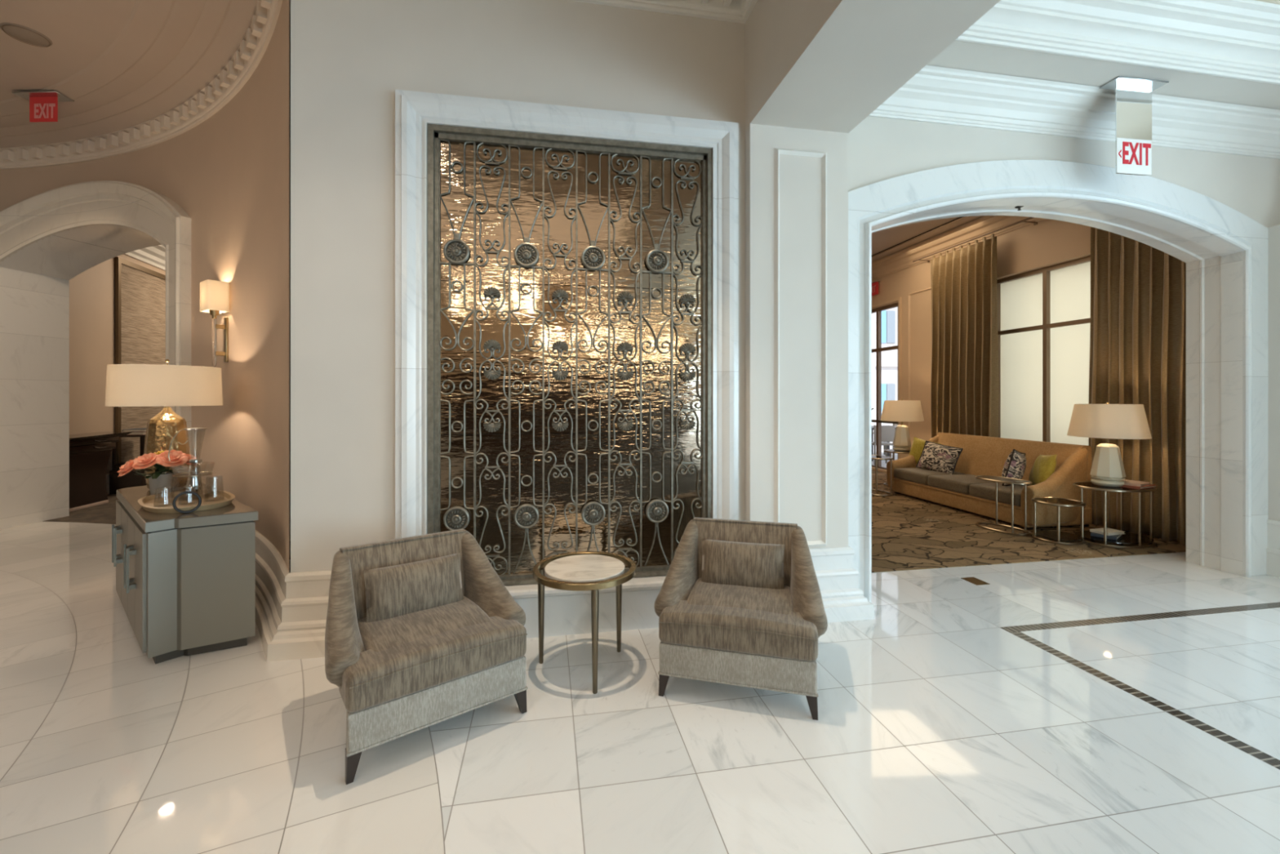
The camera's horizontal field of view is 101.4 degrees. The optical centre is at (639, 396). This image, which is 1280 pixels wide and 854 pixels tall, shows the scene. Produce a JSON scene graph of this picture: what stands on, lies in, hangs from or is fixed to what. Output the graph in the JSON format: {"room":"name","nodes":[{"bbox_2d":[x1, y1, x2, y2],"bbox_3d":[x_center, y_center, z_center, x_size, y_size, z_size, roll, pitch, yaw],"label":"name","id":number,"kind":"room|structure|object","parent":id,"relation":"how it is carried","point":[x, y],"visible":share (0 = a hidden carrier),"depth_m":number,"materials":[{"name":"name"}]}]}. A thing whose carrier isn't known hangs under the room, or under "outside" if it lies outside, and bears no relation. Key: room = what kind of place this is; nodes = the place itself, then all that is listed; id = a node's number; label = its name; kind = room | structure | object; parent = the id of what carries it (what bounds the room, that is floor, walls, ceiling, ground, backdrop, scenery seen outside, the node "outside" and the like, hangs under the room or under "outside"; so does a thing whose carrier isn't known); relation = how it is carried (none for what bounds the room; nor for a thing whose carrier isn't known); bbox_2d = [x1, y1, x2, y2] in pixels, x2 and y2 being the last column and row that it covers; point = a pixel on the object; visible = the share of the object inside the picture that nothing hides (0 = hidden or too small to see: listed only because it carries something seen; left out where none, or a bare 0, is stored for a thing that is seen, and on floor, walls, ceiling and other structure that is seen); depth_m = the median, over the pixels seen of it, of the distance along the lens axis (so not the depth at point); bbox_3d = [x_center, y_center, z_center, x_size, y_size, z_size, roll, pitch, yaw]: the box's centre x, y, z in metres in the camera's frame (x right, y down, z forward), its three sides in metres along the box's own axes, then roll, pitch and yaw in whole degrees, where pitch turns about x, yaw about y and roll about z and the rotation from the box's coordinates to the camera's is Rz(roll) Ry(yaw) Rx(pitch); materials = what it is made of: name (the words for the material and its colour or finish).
{"room":"hotel lobby","nodes":[
{"label":"hotel lobby","id":0,"kind":"room"},
{"bbox_2d":[0,0,135,101],"bbox_3d":[-7.149,-2.860,-1.661,17.340,0.080,15.260,0,0,-10],"label":"ceiling","id":1,"kind":"structure","parent":0,"point":[79,32],"depth_m":4.11,"materials":[{"name":"beige paint"}]},
{"bbox_2d":[0,22,52,47],"bbox_3d":[-4.777,-2.812,4.079,0.270,0.016,0.270,0,0,-10],"label":"ceiling speaker","id":2,"kind":"object","parent":1,"relation":"attached to","point":[21,33],"visible":1,"depth_m":4.06,"materials":[{"name":"brown paint"}]},
{"bbox_2d":[11,90,74,122],"bbox_3d":[-5.550,-2.680,4.875,0.420,0.240,0.160,0,0,2],"label":"exit sign","id":3,"kind":"object","parent":1,"relation":"hanging from","point":[43,105],"visible":1,"depth_m":4.87,"materials":[{"name":"red plastic"}]},
{"bbox_2d":[69,253,165,474],"bbox_3d":[-5.003,-0.670,10.873,10.000,4.300,8.642,0,0,-10],"label":"wall","id":4,"kind":"structure","parent":0,"point":[91,291],"depth_m":7.68,"materials":[{"name":"beige paint"}]},
{"bbox_2d":[106,474,109,494],"bbox_3d":[-8.817,1.330,10.245,0.030,0.300,8.400,0,0,-17],"label":"baseboard","id":5,"kind":"structure","parent":4,"relation":"attached to","point":[107,475],"depth_m":7.96,"materials":[{"name":"wood"}]},
{"bbox_2d":[114,257,165,469],"bbox_3d":[-8.633,-0.485,9.727,0.070,3.390,3.300,0,0,-17],"label":"framed panel","id":6,"kind":"object","parent":4,"relation":"attached to","point":[140,291],"visible":0.19,"depth_m":8.61,"materials":[{"name":"brown"}]},
{"bbox_2d":[0,0,282,169],"bbox_3d":[-7.675,-2.620,4.418,11.290,0.200,2.821,0,0,0],"label":"trim","id":7,"kind":"structure","parent":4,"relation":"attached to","point":[228,83],"depth_m":4.96,"materials":[{"name":"beige paint"}]},
{"bbox_2d":[124,244,165,271],"bbox_3d":[-8.734,-2.480,10.481,0.330,0.400,8.000,0,0,-17],"label":"trim","id":8,"kind":"structure","parent":4,"relation":"attached to","point":[155,255],"depth_m":8.92,"materials":[{"name":"paint"}]},
{"bbox_2d":[0,0,259,148],"bbox_3d":[-7.609,-2.765,3.624,11.558,0.110,4.467,0,0,7],"label":"ceiling","id":9,"kind":"structure","parent":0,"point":[166,52],"depth_m":4.50,"materials":[{"name":"beige paint"}]},
{"bbox_2d":[0,0,290,571],"bbox_3d":[-7.837,-0.670,4.717,12.637,4.300,3.619,0,0,-1],"label":"wall","id":10,"kind":"structure","parent":0,"point":[229,172],"depth_m":4.35,"materials":[{"name":"beige paint"}]},
{"bbox_2d":[0,224,161,529],"bbox_3d":[-5.766,-0.188,5.855,2.959,3.335,0.838,0,0,15],"label":"trim","id":11,"kind":"structure","parent":10,"relation":"attached to","point":[34,281],"depth_m":6.13,"materials":[{"name":"stone"}]},
{"bbox_2d":[0,180,191,480],"bbox_3d":[-5.879,-0.388,5.434,3.475,3.735,0.310,0,0,15],"label":"trim","id":12,"kind":"structure","parent":10,"relation":"attached to","point":[23,224],"depth_m":5.32,"materials":[{"name":"beige stone"}]},
{"bbox_2d":[200,280,229,367],"bbox_3d":[-3.593,-0.608,4.432,0.230,0.715,0.165,0,0,36],"label":"wall sconce","id":13,"kind":"object","parent":10,"relation":"attached to","point":[214,295],"visible":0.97,"depth_m":4.39,"materials":[{"name":"beige fabric"}]},
{"bbox_2d":[208,310,219,319],"bbox_3d":[-3.597,-0.695,4.426,0.070,0.070,0.070,0,0,36],"label":"socket","id":14,"kind":"object","parent":13,"relation":"attached to","point":[214,313],"depth_m":4.41,"materials":[{"name":"gold metal"}]},
{"bbox_2d":[255,530,331,661],"bbox_3d":[-2.915,1.252,3.783,3.244,0.455,0.521,0,0,33],"label":"baseboard","id":15,"kind":"structure","parent":10,"relation":"attached to","point":[291,607],"depth_m":3.04,"materials":[{"name":"white paint"}]},
{"bbox_2d":[288,0,290,26],"bbox_3d":[-5.316,-0.795,3.007,23.000,4.550,24.200,0,0,-10],"label":"ceiling","id":16,"kind":"structure","parent":0,"point":[289,0],"depth_m":4.05,"materials":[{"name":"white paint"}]},
{"bbox_2d":[290,0,745,572],"bbox_3d":[-0.686,-0.670,3.428,2.797,4.300,0.250,0,0,-10],"label":"wall","id":17,"kind":"structure","parent":0,"point":[349,59],"depth_m":3.14,"materials":[{"name":"white paint"}]},
{"bbox_2d":[395,89,738,538],"bbox_3d":[-0.410,-0.327,3.369,2.157,3.013,0.163,0,0,-10],"label":"trim","id":18,"kind":"structure","parent":17,"relation":"attached to","point":[414,110],"depth_m":3.22,"materials":[{"name":"grey stone"}]},
{"bbox_2d":[427,124,712,585],"bbox_3d":[-0.413,-0.242,3.390,1.797,2.825,0.120,0,0,-10],"label":"screen","id":19,"kind":"object","parent":17,"relation":"in","point":[455,251],"visible":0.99,"depth_m":3.36,"materials":[{"name":"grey metal"}]},
{"bbox_2d":[440,280,701,434],"bbox_3d":[-0.411,-0.242,3.395,1.686,0.951,0.008,0,0,-10],"label":"glass","id":20,"kind":"object","parent":19,"relation":"in","point":[491,327],"visible":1,"depth_m":3.37,"materials":[{"name":"gold"}]},
{"bbox_2d":[440,140,701,290],"bbox_3d":[-0.411,-1.154,3.395,1.686,0.864,0.008,0,0,-10],"label":"glass","id":21,"kind":"object","parent":19,"relation":"attached to","point":[456,202],"visible":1,"depth_m":3.37,"materials":[{"name":"beige"}]},
{"bbox_2d":[440,431,701,574],"bbox_3d":[-0.411,0.679,3.395,1.686,0.884,0.008,0,0,-10],"label":"glass","id":22,"kind":"object","parent":19,"relation":"in","point":[491,445],"visible":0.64,"depth_m":3.38,"materials":[{"name":"beige"}]},
{"bbox_2d":[504,575,666,598],"bbox_3d":[-0.404,1.205,3.289,2.170,0.060,0.122,0,0,-10],"label":"trim","id":23,"kind":"structure","parent":17,"relation":"attached to","point":[526,590],"depth_m":3.26,"materials":[{"name":"stone"}]},
{"bbox_2d":[513,588,661,638],"bbox_3d":[-0.407,1.357,3.308,2.170,0.246,0.085,0,0,-10],"label":"trim","id":24,"kind":"structure","parent":17,"relation":"attached to","point":[564,615],"depth_m":3.28,"materials":[{"name":"grey stone"}]},
{"bbox_2d":[568,0,757,23],"bbox_3d":[0.333,-2.675,-2.241,2.797,0.290,11.270,0,0,-10],"label":"trim","id":25,"kind":"structure","parent":17,"relation":"attached to","point":[730,11],"depth_m":3.45,"materials":[{"name":"paint"}]},
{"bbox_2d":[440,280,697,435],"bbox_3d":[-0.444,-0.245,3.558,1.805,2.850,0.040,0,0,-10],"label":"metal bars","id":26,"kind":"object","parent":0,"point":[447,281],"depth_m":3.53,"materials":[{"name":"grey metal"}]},
{"bbox_2d":[288,25,985,262],"bbox_3d":[-2.374,-2.680,9.530,14.700,0.080,12.400,0,0,-10],"label":"ceiling","id":27,"kind":"structure","parent":0,"point":[882,240],"depth_m":8.40,"materials":[{"name":"paint"}]},
{"bbox_2d":[871,216,966,257],"bbox_3d":[4.242,-2.631,10.313,0.040,0.021,11.200,0,0,-10],"label":"trim","id":28,"kind":"structure","parent":27,"relation":"attached to","point":[958,218],"depth_m":8.50,"materials":[{"name":"black wood"}]},
{"bbox_2d":[0,470,1279,853],"bbox_3d":[-5.334,1.527,3.105,22.600,0.106,24.000,0,0,-10],"label":"floor","id":29,"kind":"structure","parent":0,"point":[1120,704],"depth_m":2.30,"materials":[{"name":"stone"}]},
{"bbox_2d":[69,431,133,511],"bbox_3d":[-7.544,0.991,7.148,0.440,0.972,1.000,0,0,-10],"label":"desk","id":30,"kind":"object","parent":29,"relation":"on","point":[90,453],"visible":0.62,"depth_m":7.04,"materials":[{"name":"black wood"}]},
{"bbox_2d":[109,434,146,493],"bbox_3d":[-7.923,1.032,8.350,0.440,0.890,0.700,0,0,-10],"label":"chair","id":31,"kind":"object","parent":29,"relation":"on","point":[131,479],"visible":0.25,"depth_m":8.02,"materials":[{"name":"black wood"}]},
{"bbox_2d":[113,462,125,466],"bbox_3d":[-7.913,1.042,8.351,0.420,0.030,0.600,0,0,-10],"label":"shelf","id":32,"kind":"object","parent":31,"relation":"attached to","point":[114,463],"depth_m":8.04,"materials":[{"name":"black wood"}]},
{"bbox_2d":[119,434,145,437],"bbox_3d":[-7.913,0.602,8.351,0.420,0.030,0.600,0,0,-10],"label":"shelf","id":33,"kind":"object","parent":31,"relation":"attached to","point":[143,436],"depth_m":8.07,"materials":[{"name":"black wood"}]},
{"bbox_2d":[127,431,146,435],"bbox_3d":[-7.914,0.565,8.301,0.300,0.045,0.420,0,0,-16],"label":"book","id":34,"kind":"object","parent":31,"relation":"on","point":[132,433],"visible":0.34,"depth_m":8.12,"materials":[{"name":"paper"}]},
{"bbox_2d":[122,427,146,431],"bbox_3d":[-7.914,0.522,8.300,0.280,0.040,0.400,0,0,-22],"label":"book","id":35,"kind":"object","parent":34,"relation":"on","point":[136,429],"visible":0.7,"depth_m":8.15,"materials":[{"name":"grey paper"}]},
{"bbox_2d":[111,479,257,663],"bbox_3d":[-3.142,1.080,3.526,1.828,0.800,0.525,0,0,41],"label":"base cabinet","id":36,"kind":"object","parent":29,"relation":"on","point":[185,583],"visible":0.98,"depth_m":3.02,"materials":[{"name":"grey paint"}]},
{"bbox_2d":[117,449,199,494],"bbox_3d":[-3.319,0.520,3.621,0.402,0.318,0.328,0,0,-10],"label":"flower arrangement","id":37,"kind":"object","parent":36,"relation":"on","point":[162,481],"visible":0.96,"depth_m":3.57,"materials":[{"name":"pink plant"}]},
{"bbox_2d":[105,359,222,488],"bbox_3d":[-3.527,0.199,3.908,0.650,0.963,0.650,0,0,-10],"label":"table lamp","id":38,"kind":"object","parent":36,"relation":"on","point":[166,385],"visible":0.96,"depth_m":3.75,"materials":[{"name":"beige fabric"}]},
{"bbox_2d":[137,488,235,513],"bbox_3d":[-2.882,0.615,3.338,0.743,0.130,0.450,0,0,41],"label":"tray","id":39,"kind":"object","parent":36,"relation":"on","point":[190,500],"visible":1,"depth_m":3.31,"materials":[{"name":"brown wood"}]},
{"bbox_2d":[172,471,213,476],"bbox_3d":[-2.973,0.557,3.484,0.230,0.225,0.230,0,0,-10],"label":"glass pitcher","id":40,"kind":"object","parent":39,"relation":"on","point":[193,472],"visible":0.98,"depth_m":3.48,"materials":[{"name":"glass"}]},
{"bbox_2d":[168,427,207,462],"bbox_3d":[-2.999,0.430,3.489,0.188,0.455,0.120,0,0,-10],"label":"glass carafe","id":41,"kind":"object","parent":40,"relation":"in","point":[193,460],"visible":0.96,"depth_m":3.46,"materials":[{"name":"clear glass"}]},
{"bbox_2d":[324,528,528,784],"bbox_3d":[-1.039,1.105,2.501,0.855,0.750,0.737,0,0,-38],"label":"armchair","id":42,"kind":"object","parent":29,"relation":"on","point":[422,631],"visible":1,"depth_m":2.35,"materials":[{"name":"fabric"}]},
{"bbox_2d":[363,552,463,622],"bbox_3d":[-1.103,0.945,2.582,0.460,0.257,0.152,0,0,-38],"label":"lumbar pillow","id":43,"kind":"object","parent":42,"relation":"on","point":[390,593],"depth_m":2.52,"materials":[{"name":"grey fabric"}]},
{"bbox_2d":[338,595,527,712],"bbox_3d":[-0.986,1.124,2.434,0.752,0.188,0.567,0,0,-38],"label":"seat cushion","id":44,"kind":"object","parent":42,"relation":"on","point":[390,660],"depth_m":2.27,"materials":[{"name":"grey fabric"}]},
{"bbox_2d":[533,551,635,693],"bbox_3d":[-0.300,1.202,2.862,0.560,0.557,0.560,0,0,-10],"label":"side table","id":45,"kind":"object","parent":29,"relation":"on","point":[580,571],"visible":1,"depth_m":2.81,"materials":[{"name":"white stone"}]},
{"bbox_2d":[653,517,827,719],"bbox_3d":[0.544,1.105,2.828,0.854,0.750,0.737,0,0,15],"label":"armchair","id":46,"kind":"object","parent":29,"relation":"on","point":[738,602],"visible":1,"depth_m":2.59,"materials":[{"name":"fabric"}]},
{"bbox_2d":[658,577,817,661],"bbox_3d":[0.521,1.124,2.746,0.752,0.188,0.567,0,0,15],"label":"seat cushion","id":47,"kind":"object","parent":46,"relation":"on","point":[765,622],"depth_m":2.54,"materials":[{"name":"grey fabric"}]},
{"bbox_2d":[701,538,784,589],"bbox_3d":[0.571,0.945,2.928,0.460,0.257,0.152,0,0,15],"label":"lumbar pillow","id":48,"kind":"object","parent":46,"relation":"on","point":[757,566],"depth_m":2.88,"materials":[{"name":"grey fabric"}]},
{"bbox_2d":[871,454,893,496],"bbox_3d":[3.618,1.192,8.017,0.370,0.562,0.530,0,0,-10],"label":"side table","id":49,"kind":"object","parent":29,"relation":"on","point":[876,457],"visible":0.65,"depth_m":7.85,"materials":[{"name":"silver glass"}]},
{"bbox_2d":[883,448,910,486],"bbox_3d":[4.332,1.182,8.684,0.510,0.582,0.510,0,0,-10],"label":"end table","id":50,"kind":"object","parent":29,"relation":"on","point":[891,451],"visible":0.38,"depth_m":8.64,"materials":[{"name":"silver wood"}]},
{"bbox_2d":[880,399,924,451],"bbox_3d":[4.335,0.462,8.664,0.650,0.862,0.650,0,0,-10],"label":"table lamp","id":51,"kind":"object","parent":50,"relation":"on","point":[901,410],"visible":0.99,"depth_m":8.51,"materials":[{"name":"beige fabric"}]},
{"bbox_2d":[961,577,990,585],"bbox_3d":[2.696,1.481,4.212,0.123,0.006,0.167,0,0,-10],"label":"floor plate","id":52,"kind":"object","parent":29,"relation":"on","point":[975,580],"visible":1,"depth_m":4.21,"materials":[{"name":"gold metal"}]},
{"bbox_2d":[886,432,1092,529],"bbox_3d":[4.503,1.012,6.997,0.940,0.924,2.536,0,0,-10],"label":"sofa","id":53,"kind":"object","parent":29,"relation":"on","point":[980,455],"visible":0.82,"depth_m":6.51,"materials":[{"name":"beige fabric"}]},
{"bbox_2d":[908,436,941,463],"bbox_3d":[4.330,0.860,8.013,0.187,0.478,0.499,0,0,-26],"label":"throw pillow","id":54,"kind":"object","parent":53,"relation":"on","point":[917,445],"visible":0.32,"depth_m":8.04,"materials":[{"name":"yellow fabric"}]},
{"bbox_2d":[893,467,964,484],"bbox_3d":[4.257,1.145,7.685,0.700,0.170,0.714,0,0,-10],"label":"seat cushion","id":55,"kind":"object","parent":53,"relation":"on","point":[915,476],"depth_m":7.55,"materials":[{"name":"grey fabric"}]},
{"bbox_2d":[915,440,963,474],"bbox_3d":[4.326,0.885,7.585,0.250,0.468,0.566,0,0,-28],"label":"throw pillow","id":56,"kind":"object","parent":53,"relation":"on","point":[934,456],"visible":0.98,"depth_m":7.52,"materials":[{"name":"fabric"}]},
{"bbox_2d":[928,474,995,494],"bbox_3d":[4.385,1.145,6.976,0.700,0.170,0.714,0,0,-10],"label":"seat cushion","id":57,"kind":"object","parent":53,"relation":"on","point":[956,484],"depth_m":6.89,"materials":[{"name":"grey fabric"}]},
{"bbox_2d":[968,482,1028,506],"bbox_3d":[4.512,1.145,6.267,0.700,0.170,0.714,0,0,-10],"label":"seat cushion","id":58,"kind":"object","parent":53,"relation":"on","point":[984,491],"depth_m":6.21,"materials":[{"name":"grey fabric"}]},
{"bbox_2d":[1001,448,1026,485],"bbox_3d":[4.513,0.870,6.318,0.545,0.518,0.198,0,0,-37],"label":"throw pillow","id":59,"kind":"object","parent":53,"relation":"on","point":[1015,465],"visible":0.76,"depth_m":6.19,"materials":[{"name":"fabric"}]},
{"bbox_2d":[1028,454,1057,485],"bbox_3d":[4.710,0.870,6.130,0.199,0.445,0.503,0,0,19],"label":"throw pillow","id":60,"kind":"object","parent":53,"relation":"on","point":[1044,466],"visible":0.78,"depth_m":6.02,"materials":[{"name":"yellow fabric"}]},
{"bbox_2d":[974,475,1031,535],"bbox_3d":[4.033,1.192,5.826,0.330,0.562,0.570,0,0,-20],"label":"side table","id":61,"kind":"object","parent":29,"relation":"on","point":[997,479],"visible":1,"depth_m":5.71,"materials":[{"name":"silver metal"}]},
{"bbox_2d":[1031,497,1086,545],"bbox_3d":[4.321,1.272,5.410,0.430,0.402,0.410,0,0,-15],"label":"side table","id":62,"kind":"object","parent":29,"relation":"on","point":[1057,535],"visible":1,"depth_m":5.33,"materials":[{"name":"silver glass"}]},
{"bbox_2d":[1035,529,1084,540],"bbox_3d":[4.321,1.428,5.410,0.392,0.008,0.372,0,0,-15],"label":"shelf","id":63,"kind":"object","parent":62,"relation":"attached to","point":[1050,534],"depth_m":5.37,"materials":[{"name":"clear glass"}]},
{"bbox_2d":[1072,481,1156,548],"bbox_3d":[4.848,1.190,5.362,0.710,0.567,0.530,0,0,-10],"label":"side table","id":64,"kind":"object","parent":29,"relation":"on","point":[1128,537],"visible":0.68,"depth_m":5.21,"materials":[{"name":"silver glass"}]},
{"bbox_2d":[1090,532,1122,539],"bbox_3d":[4.785,1.407,5.372,0.280,0.030,0.200,0,0,-39],"label":"book","id":65,"kind":"object","parent":64,"relation":"on","point":[1092,534],"visible":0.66,"depth_m":5.29,"materials":[{"name":"grey paper"}]},
{"bbox_2d":[1089,527,1124,535],"bbox_3d":[4.795,1.379,5.373,0.240,0.025,0.170,0,0,-16],"label":"book","id":66,"kind":"object","parent":65,"relation":"on","point":[1110,531],"visible":0.89,"depth_m":5.34,"materials":[{"name":"beige paper"}]},
{"bbox_2d":[1066,401,1151,487],"bbox_3d":[4.821,0.478,5.398,0.650,0.862,0.650,0,0,-10],"label":"table lamp","id":67,"kind":"object","parent":64,"relation":"on","point":[1117,421],"visible":1,"depth_m":5.27,"materials":[{"name":"beige fabric"}]},
{"bbox_2d":[1075,529,1153,543],"bbox_3d":[4.848,1.428,5.362,0.666,0.008,0.490,0,0,-10],"label":"shelf","id":68,"kind":"object","parent":64,"relation":"attached to","point":[1128,537],"depth_m":5.24,"materials":[{"name":"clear glass"}]},
{"bbox_2d":[1121,484,1157,488],"bbox_3d":[5.019,0.897,5.312,0.300,0.024,0.220,0,0,-22],"label":"book","id":69,"kind":"object","parent":64,"relation":"on","point":[1150,486],"visible":0.54,"depth_m":5.22,"materials":[{"name":"brown paper"}]},
{"bbox_2d":[1122,480,1149,486],"bbox_3d":[5.008,0.874,5.320,0.260,0.022,0.190,0,0,-30],"label":"book","id":70,"kind":"object","parent":69,"relation":"on","point":[1131,482],"visible":0.75,"depth_m":5.26,"materials":[{"name":"beige paper"}]},
{"bbox_2d":[745,124,848,548],"bbox_3d":[1.048,-0.164,3.694,0.710,3.287,0.340,0,0,-10],"label":"wall column","id":71,"kind":"structure","parent":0,"point":[800,176],"depth_m":3.53,"materials":[{"name":"white paint"}]},
{"bbox_2d":[808,546,874,622],"bbox_3d":[1.077,1.252,3.532,0.946,0.455,0.248,0,0,-10],"label":"baseboard","id":72,"kind":"structure","parent":71,"relation":"attached to","point":[842,599],"depth_m":3.52,"materials":[{"name":"white paint"}]},
{"bbox_2d":[745,0,1000,133],"bbox_3d":[2.046,-2.364,-1.857,0.710,1.113,11.620,0,0,-10],"label":"beam","id":73,"kind":"structure","parent":0,"point":[827,65],"depth_m":2.87,"materials":[{"name":"white paint"}]},
{"bbox_2d":[871,215,1090,457],"bbox_3d":[4.784,-0.620,10.208,0.470,4.200,11.600,0,0,-10],"label":"wall","id":74,"kind":"structure","parent":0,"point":[1049,242],"depth_m":9.00,"materials":[{"name":"beige paint"}]},
{"bbox_2d":[871,280,879,295],"bbox_3d":[4.657,-2.155,10.490,0.100,0.250,0.360,0,0,-10],"label":"exit sign","id":75,"kind":"object","parent":74,"relation":"attached to","point":[875,284],"visible":0.48,"depth_m":10.38,"materials":[{"name":"red plastic"}]},
{"bbox_2d":[871,297,901,473],"bbox_3d":[4.599,-0.190,11.201,0.183,3.340,2.980,0,0,-10],"label":"door","id":76,"kind":"structure","parent":74,"relation":"attached to","point":[878,349],"depth_m":10.46,"materials":[{"name":"brown wood"}]},
{"bbox_2d":[912,217,1037,262],"bbox_3d":[5.216,-2.350,7.034,0.242,0.060,4.200,0,0,-10],"label":"curtain rod","id":77,"kind":"object","parent":74,"relation":"attached to","point":[1029,218],"visible":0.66,"depth_m":7.66,"materials":[{"name":"brown"}]},
{"bbox_2d":[930,234,999,438],"bbox_3d":[4.948,-0.432,8.075,0.250,3.795,1.317,0,0,-10],"label":"curtain","id":78,"kind":"object","parent":77,"relation":"hanging from","point":[965,377],"visible":0.75,"depth_m":8.00,"materials":[{"name":"brown fabric"}]},
{"bbox_2d":[1088,226,1186,545],"bbox_3d":[5.393,-0.432,5.597,0.240,3.795,1.129,0,0,-10],"label":"curtain","id":79,"kind":"object","parent":77,"relation":"hanging from","point":[1138,321],"visible":0.63,"depth_m":5.61,"materials":[{"name":"brown fabric"}]},
{"bbox_2d":[996,255,1090,445],"bbox_3d":[5.570,-0.487,6.513,0.330,2.505,2.750,0,0,-10],"label":"window","id":80,"kind":"structure","parent":74,"relation":"attached to","point":[1044,313],"depth_m":7.04,"materials":[{"name":"white glass"}]},
{"bbox_2d":[848,115,1279,227],"bbox_3d":[3.567,-0.420,4.289,4.500,3.800,0.360,0,0,-10],"label":"wall","id":81,"kind":"structure","parent":0,"point":[880,148],"depth_m":4.01,"materials":[{"name":"white paint"}]},
{"bbox_2d":[773,147,826,546],"bbox_3d":[1.083,-0.325,3.516,0.383,2.674,0.024,0,0,-10],"label":"trim","id":82,"kind":"structure","parent":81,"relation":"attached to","point":[777,152],"depth_m":3.53,"materials":[{"name":"paint"}]},
{"bbox_2d":[1014,205,1023,210],"bbox_3d":[3.012,-1.498,4.159,0.060,0.034,0.060,0,0,-10],"label":"ceiling detector","id":83,"kind":"object","parent":81,"relation":"attached to","point":[1019,207],"visible":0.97,"depth_m":4.15,"materials":[{"name":"grey"}]},
{"bbox_2d":[871,198,1242,575],"bbox_3d":[3.275,-0.035,4.221,3.460,3.030,0.390,0,0,-10],"label":"trim","id":84,"kind":"structure","parent":81,"relation":"attached to","point":[1214,266],"depth_m":4.46,"materials":[{"name":"stone"}]},
{"bbox_2d":[848,159,1268,603],"bbox_3d":[3.310,-0.165,4.027,3.980,3.290,0.065,0,0,-10],"label":"trim","id":85,"kind":"structure","parent":81,"relation":"attached to","point":[876,203],"depth_m":3.97,"materials":[{"name":"grey stone"}]},
{"bbox_2d":[868,65,1279,159],"bbox_3d":[3.596,-2.140,3.989,4.410,0.250,0.240,0,0,-10],"label":"trim","id":86,"kind":"structure","parent":81,"relation":"attached to","point":[934,95],"depth_m":3.92,"materials":[{"name":"paint"}]},
{"bbox_2d":[926,40,1279,110],"bbox_3d":[3.689,-2.295,3.894,4.560,0.060,0.520,0,0,-10],"label":"ceiling","id":87,"kind":"structure","parent":0,"point":[959,55],"depth_m":3.66,"materials":[{"name":"white paint"}]},
{"bbox_2d":[1099,75,1168,176],"bbox_3d":[3.575,-1.938,3.792,0.420,0.655,0.140,0,0,-8],"label":"exit sign","id":88,"kind":"object","parent":87,"relation":"hanging from","point":[1133,95],"visible":1,"depth_m":3.79,"materials":[{"name":"white plastic"}]},
{"bbox_2d":[1254,0,1279,4],"bbox_3d":[4.701,-2.580,-1.735,4.560,0.120,10.920,0,0,-10],"label":"ceiling","id":89,"kind":"structure","parent":0,"point":[1274,2],"depth_m":3.33,"materials":[{"name":"beige paint"}]},
{"bbox_2d":[1267,224,1279,520],"bbox_3d":[6.573,-0.620,-1.140,0.665,4.200,11.430,0,0,-10],"label":"wall","id":90,"kind":"structure","parent":0,"point":[1273,231],"depth_m":4.33,"materials":[{"name":"white paint"}]},
{"bbox_2d":[955,0,1279,84],"bbox_3d":[3.691,-2.389,3.458,4.410,0.272,0.340,0,0,-10],"label":"trim","id":91,"kind":"structure","parent":90,"relation":"attached to","point":[1237,39],"depth_m":3.40,"materials":[{"name":"paint"}]},
{"bbox_2d":[1266,519,1279,577],"bbox_3d":[5.334,1.250,3.804,0.024,0.460,1.200,0,0,-10],"label":"baseboard","id":92,"kind":"structure","parent":90,"relation":"attached to","point":[1273,558],"depth_m":4.33,"materials":[{"name":"paint"}]},
{"label":"outside","id":93,"kind":"structure","parent":0,"visible":0},
{"bbox_2d":[871,441,897,467],"bbox_3d":[14.723,1.565,21.952,23.250,0.130,42.000,0,0,-10],"label":"ground","id":94,"kind":"structure","parent":93,"point":[883,464],"depth_m":12.96,"materials":[{"name":"grey"}]},
{"bbox_2d":[871,425,894,465],"bbox_3d":[5.367,1.060,11.679,0.440,0.880,0.450,0,0,4],"label":"patio chair","id":95,"kind":"object","parent":94,"relation":"on","point":[887,431],"visible":0.59,"depth_m":11.46,"materials":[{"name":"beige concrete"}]},
{"bbox_2d":[871,425,896,461],"bbox_3d":[5.839,1.110,12.734,1.200,0.780,1.000,0,0,-10],"label":"patio table","id":96,"kind":"object","parent":94,"relation":"on","point":[888,446],"visible":0.08,"depth_m":12.23,"materials":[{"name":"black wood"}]},
{"bbox_2d":[871,306,897,425],"bbox_3d":[14.056,-3.020,24.956,13.500,9.000,0.650,0,0,-10],"label":"building","id":97,"kind":"structure","parent":94,"relation":"on","point":[889,317],"depth_m":24.39,"materials":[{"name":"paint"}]},
{"bbox_2d":[881,310,886,342],"bbox_3d":[11.308,-3.270,24.356,0.280,1.500,0.060,0,0,-10],"label":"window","id":98,"kind":"structure","parent":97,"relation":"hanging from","point":[883,313],"depth_m":24.33,"materials":[{"name":"blue glass"}]},
{"bbox_2d":[881,383,886,411],"bbox_3d":[11.308,0.130,24.356,0.280,1.500,0.060,0,0,-10],"label":"shutter","id":99,"kind":"object","parent":97,"relation":"hanging from","point":[883,385],"depth_m":24.33,"materials":[{"name":"blue"}]},
{"bbox_2d":[883,423,897,454],"bbox_3d":[6.654,1.060,13.594,0.450,0.880,0.440,0,0,-31],"label":"patio chair","id":100,"kind":"object","parent":94,"relation":"on","point":[895,424],"visible":0.03,"depth_m":13.77,"materials":[{"name":"grey metal"}]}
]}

